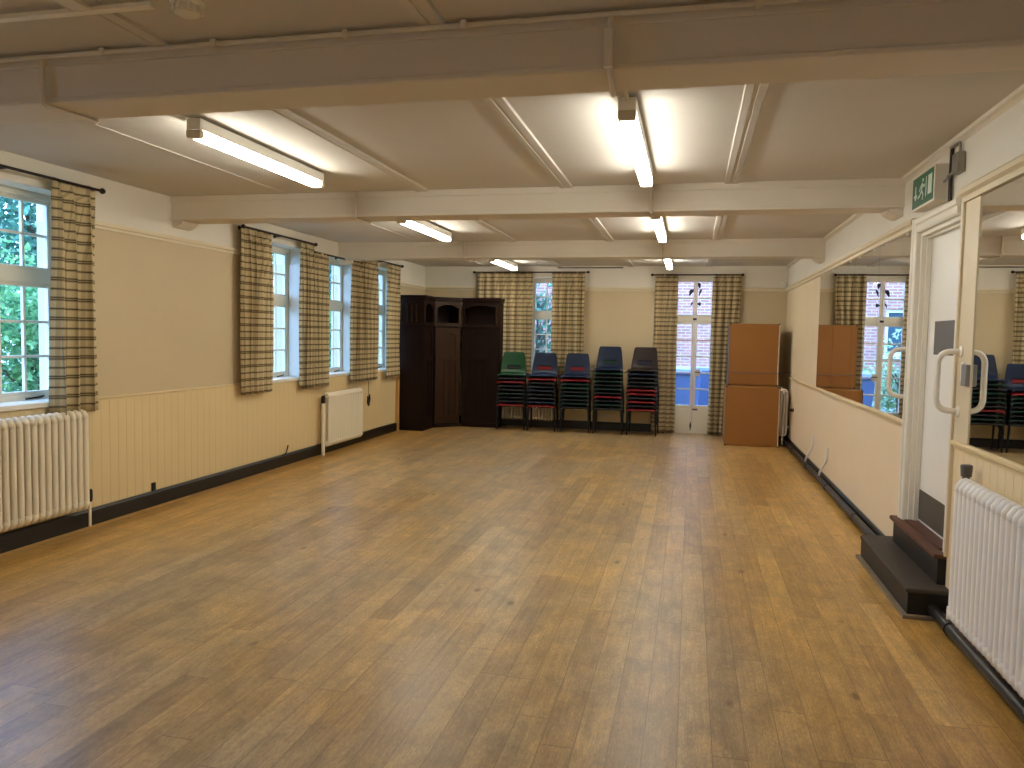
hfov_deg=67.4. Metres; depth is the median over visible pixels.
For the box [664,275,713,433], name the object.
door
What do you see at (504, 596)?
floor
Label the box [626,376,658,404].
chair
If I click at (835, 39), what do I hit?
ceiling beam
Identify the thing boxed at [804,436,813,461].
pipe
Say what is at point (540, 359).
chair
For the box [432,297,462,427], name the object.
wardrobe
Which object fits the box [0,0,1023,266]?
ceiling
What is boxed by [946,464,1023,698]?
radiator
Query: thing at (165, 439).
wainscoting
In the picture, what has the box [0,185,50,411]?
window
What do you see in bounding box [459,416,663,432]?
baseboard
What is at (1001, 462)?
trim
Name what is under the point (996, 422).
wall mirror
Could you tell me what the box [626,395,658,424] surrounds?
chair
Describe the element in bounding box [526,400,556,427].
chair
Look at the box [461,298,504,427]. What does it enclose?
wardrobe
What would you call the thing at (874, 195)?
ceiling beam
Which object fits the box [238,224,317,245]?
curtain rod
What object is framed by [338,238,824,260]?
ceiling beam
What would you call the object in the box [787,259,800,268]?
trim
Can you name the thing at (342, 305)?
window
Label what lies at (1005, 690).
pipe
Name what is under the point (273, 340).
shrub
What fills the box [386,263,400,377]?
curtain
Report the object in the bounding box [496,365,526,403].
chair
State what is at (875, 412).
trim
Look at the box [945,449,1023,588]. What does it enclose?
wall
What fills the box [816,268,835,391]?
wall mirror
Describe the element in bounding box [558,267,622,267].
trim
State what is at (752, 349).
storage box
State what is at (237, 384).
trim
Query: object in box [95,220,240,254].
trim
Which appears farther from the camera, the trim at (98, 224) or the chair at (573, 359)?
the chair at (573, 359)
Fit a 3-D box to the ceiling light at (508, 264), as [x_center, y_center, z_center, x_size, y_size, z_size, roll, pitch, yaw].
[-0.126,-1.926,12.231,0.092,0.111,1.558,2,4,13]
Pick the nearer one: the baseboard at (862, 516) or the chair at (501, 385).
the baseboard at (862, 516)
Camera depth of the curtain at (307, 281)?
9.51 m
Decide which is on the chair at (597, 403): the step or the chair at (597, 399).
the chair at (597, 399)
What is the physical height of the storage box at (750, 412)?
0.905 m
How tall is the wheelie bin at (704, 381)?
1.150 m
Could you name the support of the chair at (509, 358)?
on the chair at (508, 366)
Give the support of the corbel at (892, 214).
attached to the wall at (863, 462)
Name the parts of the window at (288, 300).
frame, sill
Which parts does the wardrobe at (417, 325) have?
panel, cornice, door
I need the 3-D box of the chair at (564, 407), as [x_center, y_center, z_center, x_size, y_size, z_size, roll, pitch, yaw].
[1.085,0.404,13.009,0.498,0.796,0.512,2,4,10]
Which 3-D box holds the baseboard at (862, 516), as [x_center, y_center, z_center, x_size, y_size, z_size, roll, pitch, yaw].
[3.639,1.042,9.220,0.026,0.110,7.220,2,4,13]
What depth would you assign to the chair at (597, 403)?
12.67 m
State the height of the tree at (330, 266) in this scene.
6.248 m
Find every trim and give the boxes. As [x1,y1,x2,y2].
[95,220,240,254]
[98,383,240,399]
[400,281,425,289]
[426,286,476,289]
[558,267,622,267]
[562,266,623,266]
[585,287,654,290]
[741,288,785,291]
[782,375,901,425]
[785,218,916,291]
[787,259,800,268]
[823,213,864,241]
[901,84,1023,182]
[943,200,966,556]
[949,440,1023,476]
[957,153,1023,202]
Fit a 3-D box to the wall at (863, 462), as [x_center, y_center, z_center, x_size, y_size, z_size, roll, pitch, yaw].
[2.571,-0.009,3.885,0.220,2.830,18.720,2,4,13]
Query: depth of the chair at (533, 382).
12.88 m
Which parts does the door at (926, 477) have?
kick plate, head architrave, push plate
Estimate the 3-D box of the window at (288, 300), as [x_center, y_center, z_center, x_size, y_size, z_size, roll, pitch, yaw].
[-2.846,-0.838,9.117,0.290,1.630,1.160,2,4,13]
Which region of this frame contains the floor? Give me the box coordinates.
[0,423,1023,767]
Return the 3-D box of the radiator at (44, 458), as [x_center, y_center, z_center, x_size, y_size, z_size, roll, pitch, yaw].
[-3.537,0.706,5.397,0.175,0.946,1.508,2,4,13]
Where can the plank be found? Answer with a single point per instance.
(397, 393)
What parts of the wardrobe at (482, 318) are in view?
door, cornice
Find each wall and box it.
[0,150,424,396]
[425,266,787,423]
[784,99,1023,535]
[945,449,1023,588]
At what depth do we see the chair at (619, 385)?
12.64 m
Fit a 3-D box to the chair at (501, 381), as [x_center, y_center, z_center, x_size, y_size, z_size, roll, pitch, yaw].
[0.003,-0.020,13.211,0.498,0.796,0.512,1,4,6]
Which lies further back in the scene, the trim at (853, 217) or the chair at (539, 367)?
the chair at (539, 367)
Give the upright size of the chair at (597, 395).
0.796 m
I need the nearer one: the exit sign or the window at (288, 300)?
the exit sign
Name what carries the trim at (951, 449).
attached to the wall at (863, 462)
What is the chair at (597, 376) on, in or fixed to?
on the chair at (597, 381)
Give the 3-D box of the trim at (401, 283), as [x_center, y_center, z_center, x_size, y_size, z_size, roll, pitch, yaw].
[-1.727,-1.704,13.295,0.028,0.060,1.370,2,4,13]
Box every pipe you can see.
[778,436,875,534]
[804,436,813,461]
[818,448,828,475]
[927,604,1023,721]
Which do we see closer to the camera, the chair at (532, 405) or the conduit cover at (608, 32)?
the conduit cover at (608, 32)
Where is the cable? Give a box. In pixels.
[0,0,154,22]
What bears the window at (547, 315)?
in the wall at (623, 319)
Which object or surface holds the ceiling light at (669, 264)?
attached to the ceiling
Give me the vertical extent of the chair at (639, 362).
0.796 m
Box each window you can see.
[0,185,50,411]
[272,246,299,382]
[329,259,350,376]
[378,270,386,371]
[531,279,551,369]
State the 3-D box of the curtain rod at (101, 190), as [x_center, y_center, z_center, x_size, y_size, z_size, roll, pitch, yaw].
[-3.514,-1.495,5.316,0.135,0.047,1.772,2,4,13]
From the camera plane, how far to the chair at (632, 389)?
12.56 m
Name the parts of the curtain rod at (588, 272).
rod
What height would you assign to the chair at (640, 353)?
0.796 m
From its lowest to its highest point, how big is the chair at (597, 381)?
0.796 m
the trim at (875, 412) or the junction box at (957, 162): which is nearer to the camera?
the junction box at (957, 162)
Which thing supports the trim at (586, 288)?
attached to the wall at (623, 319)
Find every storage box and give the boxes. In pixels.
[722,383,780,447]
[726,323,789,385]
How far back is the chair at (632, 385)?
12.57 m
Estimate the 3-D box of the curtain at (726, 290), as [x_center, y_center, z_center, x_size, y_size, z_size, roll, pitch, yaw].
[3.537,-0.482,12.788,0.469,2.678,0.121,2,4,8]
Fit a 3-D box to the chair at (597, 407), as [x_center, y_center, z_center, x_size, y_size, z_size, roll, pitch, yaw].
[1.625,0.422,12.885,0.498,0.796,0.512,2,4,11]
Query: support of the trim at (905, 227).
attached to the wall at (863, 462)
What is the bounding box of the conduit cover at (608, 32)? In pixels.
[603,28,612,67]
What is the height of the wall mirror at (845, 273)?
1.360 m
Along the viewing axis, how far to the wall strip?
4.28 m
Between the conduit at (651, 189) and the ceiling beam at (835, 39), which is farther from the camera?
the conduit at (651, 189)
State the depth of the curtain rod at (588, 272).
13.40 m
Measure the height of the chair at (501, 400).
0.796 m
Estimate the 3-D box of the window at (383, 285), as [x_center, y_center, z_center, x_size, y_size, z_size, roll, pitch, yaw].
[-2.140,-1.014,12.156,0.290,1.630,1.130,2,4,13]
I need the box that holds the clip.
[151,482,155,490]
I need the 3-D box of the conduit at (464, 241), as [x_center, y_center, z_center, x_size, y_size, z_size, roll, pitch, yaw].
[-0.498,-1.784,10.636,0.026,0.239,1.137,2,4,13]
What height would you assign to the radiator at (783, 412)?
0.852 m
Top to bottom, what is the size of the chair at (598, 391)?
0.796 m
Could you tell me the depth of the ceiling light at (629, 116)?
4.31 m
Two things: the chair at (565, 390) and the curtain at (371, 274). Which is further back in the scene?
the chair at (565, 390)
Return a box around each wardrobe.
[399,295,435,430]
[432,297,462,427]
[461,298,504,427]
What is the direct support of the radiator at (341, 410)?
attached to the wall at (167, 314)
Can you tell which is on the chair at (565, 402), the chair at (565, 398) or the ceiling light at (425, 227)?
the chair at (565, 398)
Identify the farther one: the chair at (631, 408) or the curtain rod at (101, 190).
the chair at (631, 408)
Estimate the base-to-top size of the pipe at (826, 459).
0.370 m
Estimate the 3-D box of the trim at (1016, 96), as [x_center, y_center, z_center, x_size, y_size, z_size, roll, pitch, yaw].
[2.568,-1.426,4.236,0.035,0.045,3.060,2,4,13]
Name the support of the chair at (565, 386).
on the chair at (565, 390)
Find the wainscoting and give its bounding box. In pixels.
[0,372,395,532]
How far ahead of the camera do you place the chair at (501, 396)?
13.05 m
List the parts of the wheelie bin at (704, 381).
lid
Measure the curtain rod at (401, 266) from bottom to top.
0.047 m
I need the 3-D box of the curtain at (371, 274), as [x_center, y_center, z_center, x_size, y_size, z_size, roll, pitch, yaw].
[-2.112,-0.961,11.421,0.097,1.816,0.568,2,4,13]
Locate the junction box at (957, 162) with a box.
[943,141,965,201]
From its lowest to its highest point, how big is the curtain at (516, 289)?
1.836 m
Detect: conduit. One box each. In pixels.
[0,0,832,123]
[354,191,370,223]
[463,241,471,261]
[649,187,653,219]
[661,243,663,260]
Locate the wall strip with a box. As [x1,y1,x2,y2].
[954,195,981,444]
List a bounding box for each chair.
[496,352,526,399]
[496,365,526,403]
[496,380,526,406]
[496,383,526,410]
[496,387,526,414]
[496,391,526,418]
[496,395,525,422]
[496,399,526,425]
[496,402,526,429]
[526,352,558,400]
[526,381,558,408]
[526,384,558,412]
[526,388,557,415]
[526,392,558,419]
[526,396,557,423]
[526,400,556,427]
[526,403,558,431]
[527,366,558,404]
[559,367,590,405]
[559,382,589,409]
[559,389,590,417]
[559,393,590,421]
[559,397,590,425]
[560,353,590,401]
[560,385,590,413]
[560,401,590,428]
[560,405,590,432]
[592,346,623,395]
[592,360,623,399]
[592,375,622,403]
[592,383,622,410]
[592,390,623,418]
[592,394,621,422]
[592,398,623,426]
[592,402,621,430]
[592,406,623,434]
[593,379,623,406]
[593,387,623,414]
[625,399,655,428]
[626,347,658,396]
[626,361,658,400]
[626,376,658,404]
[626,380,658,408]
[626,384,658,412]
[626,388,658,416]
[626,392,657,420]
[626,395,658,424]
[626,403,657,432]
[626,407,657,436]
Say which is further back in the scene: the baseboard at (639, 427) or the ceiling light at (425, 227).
the baseboard at (639, 427)
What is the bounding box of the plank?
[395,377,399,430]
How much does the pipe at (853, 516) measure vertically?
0.072 m
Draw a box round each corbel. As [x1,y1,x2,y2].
[172,220,197,230]
[339,259,353,264]
[812,257,824,263]
[881,208,903,220]
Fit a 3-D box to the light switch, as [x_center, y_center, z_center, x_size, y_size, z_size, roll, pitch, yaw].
[2.516,-0.054,4.280,0.023,0.130,0.132,2,4,13]
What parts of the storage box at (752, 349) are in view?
tie cord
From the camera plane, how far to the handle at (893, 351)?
5.54 m
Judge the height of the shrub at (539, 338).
4.085 m
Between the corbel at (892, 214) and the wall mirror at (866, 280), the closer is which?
the corbel at (892, 214)
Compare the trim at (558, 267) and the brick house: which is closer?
the trim at (558, 267)
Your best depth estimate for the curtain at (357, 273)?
10.94 m
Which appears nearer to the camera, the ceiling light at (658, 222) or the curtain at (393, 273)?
the ceiling light at (658, 222)
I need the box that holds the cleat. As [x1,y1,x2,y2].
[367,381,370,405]
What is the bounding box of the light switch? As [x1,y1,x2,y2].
[960,362,969,386]
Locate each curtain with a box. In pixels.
[49,177,98,414]
[240,227,273,394]
[299,242,315,388]
[315,251,328,387]
[350,261,363,382]
[361,260,378,380]
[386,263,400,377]
[477,271,532,375]
[551,271,584,376]
[650,275,677,432]
[707,275,741,434]
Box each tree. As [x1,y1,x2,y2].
[0,197,37,390]
[272,253,273,289]
[273,261,331,366]
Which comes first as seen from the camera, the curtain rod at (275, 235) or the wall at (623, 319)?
the curtain rod at (275, 235)
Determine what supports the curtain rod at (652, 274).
attached to the wall at (623, 319)
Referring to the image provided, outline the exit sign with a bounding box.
[912,163,948,212]
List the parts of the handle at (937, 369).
mounting plate, mounting plate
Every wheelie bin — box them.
[675,369,701,422]
[696,367,708,405]
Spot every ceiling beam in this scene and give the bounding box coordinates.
[0,0,1023,123]
[170,178,905,223]
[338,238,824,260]
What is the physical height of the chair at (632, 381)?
0.796 m
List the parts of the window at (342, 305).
frame, sill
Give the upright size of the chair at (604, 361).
0.796 m
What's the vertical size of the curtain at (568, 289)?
1.836 m
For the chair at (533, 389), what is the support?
on the chair at (532, 393)
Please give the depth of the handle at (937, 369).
4.39 m
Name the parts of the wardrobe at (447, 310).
door, cornice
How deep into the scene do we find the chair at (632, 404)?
12.57 m
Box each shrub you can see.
[0,235,39,392]
[273,340,330,371]
[329,292,330,366]
[535,283,551,352]
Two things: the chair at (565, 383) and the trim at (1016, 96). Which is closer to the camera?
the trim at (1016, 96)
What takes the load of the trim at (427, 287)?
attached to the wall at (623, 319)
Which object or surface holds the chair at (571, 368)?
on the chair at (565, 383)
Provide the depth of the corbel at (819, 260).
9.16 m
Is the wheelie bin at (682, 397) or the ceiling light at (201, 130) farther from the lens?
the wheelie bin at (682, 397)
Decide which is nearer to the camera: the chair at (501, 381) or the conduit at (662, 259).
the conduit at (662, 259)
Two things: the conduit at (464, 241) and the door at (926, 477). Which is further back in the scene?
the conduit at (464, 241)
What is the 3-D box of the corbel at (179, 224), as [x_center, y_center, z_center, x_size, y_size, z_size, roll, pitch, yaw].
[-3.084,-1.495,7.257,0.108,0.064,0.240,2,4,13]
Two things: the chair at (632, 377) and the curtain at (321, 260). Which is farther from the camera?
the chair at (632, 377)
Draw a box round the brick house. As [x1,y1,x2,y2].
[535,282,712,368]
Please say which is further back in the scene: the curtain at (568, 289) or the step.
the curtain at (568, 289)
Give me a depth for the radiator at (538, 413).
13.55 m
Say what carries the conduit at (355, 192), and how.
attached to the ceiling beam at (874, 195)
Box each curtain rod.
[0,164,105,193]
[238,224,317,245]
[314,250,365,264]
[376,260,403,267]
[473,271,589,273]
[651,273,743,275]
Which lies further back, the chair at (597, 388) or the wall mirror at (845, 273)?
the chair at (597, 388)
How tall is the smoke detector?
0.054 m
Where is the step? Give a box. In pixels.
[856,515,948,621]
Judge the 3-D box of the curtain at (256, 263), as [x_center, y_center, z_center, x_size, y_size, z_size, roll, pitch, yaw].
[-2.804,-0.797,8.434,0.104,1.796,0.608,2,4,13]
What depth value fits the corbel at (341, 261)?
10.59 m
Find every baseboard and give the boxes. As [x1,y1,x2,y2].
[0,423,396,553]
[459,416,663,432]
[783,436,884,535]
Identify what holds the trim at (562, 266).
attached to the wall at (623, 319)
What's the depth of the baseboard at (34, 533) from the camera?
6.97 m
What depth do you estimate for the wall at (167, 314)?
7.01 m
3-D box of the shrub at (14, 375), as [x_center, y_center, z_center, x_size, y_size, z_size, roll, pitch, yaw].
[-6.172,-0.419,9.699,2.061,2.912,2.204,0,4,-13]
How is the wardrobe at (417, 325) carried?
on the floor
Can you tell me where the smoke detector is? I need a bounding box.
[169,0,204,19]
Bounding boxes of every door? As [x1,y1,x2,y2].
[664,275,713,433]
[897,197,962,552]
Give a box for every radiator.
[0,409,92,531]
[321,388,362,455]
[502,385,552,420]
[777,386,788,444]
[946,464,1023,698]
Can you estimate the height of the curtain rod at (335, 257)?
0.047 m
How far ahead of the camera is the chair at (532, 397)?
12.96 m
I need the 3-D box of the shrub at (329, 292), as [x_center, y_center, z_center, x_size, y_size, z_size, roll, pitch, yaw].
[-4.172,-0.882,18.301,1.882,2.838,2.102,0,4,-18]
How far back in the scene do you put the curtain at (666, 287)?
12.97 m
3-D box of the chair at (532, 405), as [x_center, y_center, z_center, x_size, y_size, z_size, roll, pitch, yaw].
[0.533,0.386,13.136,0.498,0.796,0.512,2,4,11]
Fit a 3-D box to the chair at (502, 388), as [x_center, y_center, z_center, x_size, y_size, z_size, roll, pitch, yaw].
[0.009,0.110,13.225,0.498,0.796,0.512,1,4,6]
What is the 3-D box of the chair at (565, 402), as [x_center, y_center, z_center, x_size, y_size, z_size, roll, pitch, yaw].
[1.085,0.340,13.001,0.498,0.796,0.512,2,4,9]
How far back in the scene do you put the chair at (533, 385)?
12.90 m
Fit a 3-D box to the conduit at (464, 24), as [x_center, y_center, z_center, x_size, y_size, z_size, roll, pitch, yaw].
[-0.812,-1.354,3.667,6.115,0.234,1.041,2,4,13]
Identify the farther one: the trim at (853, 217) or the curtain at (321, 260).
the curtain at (321, 260)
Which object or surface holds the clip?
attached to the wall at (167, 314)
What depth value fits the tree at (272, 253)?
19.39 m
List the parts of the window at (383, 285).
sill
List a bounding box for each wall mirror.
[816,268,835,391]
[831,259,854,398]
[849,246,879,407]
[873,231,911,418]
[968,175,1023,464]
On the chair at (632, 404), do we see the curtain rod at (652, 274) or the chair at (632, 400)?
the chair at (632, 400)
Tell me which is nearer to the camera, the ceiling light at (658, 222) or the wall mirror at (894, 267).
the wall mirror at (894, 267)
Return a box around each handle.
[886,347,905,398]
[933,346,962,416]
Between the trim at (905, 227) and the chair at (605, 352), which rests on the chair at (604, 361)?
the chair at (605, 352)
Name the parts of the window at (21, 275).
sill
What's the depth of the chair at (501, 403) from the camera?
13.09 m
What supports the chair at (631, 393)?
on the chair at (632, 396)
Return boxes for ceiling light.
[186,118,323,188]
[397,221,451,241]
[489,260,517,270]
[618,97,652,187]
[651,217,666,242]
[664,259,672,269]
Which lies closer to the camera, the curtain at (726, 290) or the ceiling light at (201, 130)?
the ceiling light at (201, 130)
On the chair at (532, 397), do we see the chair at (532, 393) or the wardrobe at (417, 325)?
the chair at (532, 393)
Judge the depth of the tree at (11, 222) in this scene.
13.16 m
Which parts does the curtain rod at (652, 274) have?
rod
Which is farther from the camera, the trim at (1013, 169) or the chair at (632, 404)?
the chair at (632, 404)
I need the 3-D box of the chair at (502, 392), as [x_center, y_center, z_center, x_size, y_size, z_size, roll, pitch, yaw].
[0.011,0.175,13.233,0.498,0.796,0.512,1,4,5]
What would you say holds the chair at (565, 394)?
on the chair at (565, 398)
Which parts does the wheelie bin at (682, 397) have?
lid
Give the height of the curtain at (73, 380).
1.771 m
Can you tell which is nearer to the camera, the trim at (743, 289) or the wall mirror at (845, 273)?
the wall mirror at (845, 273)

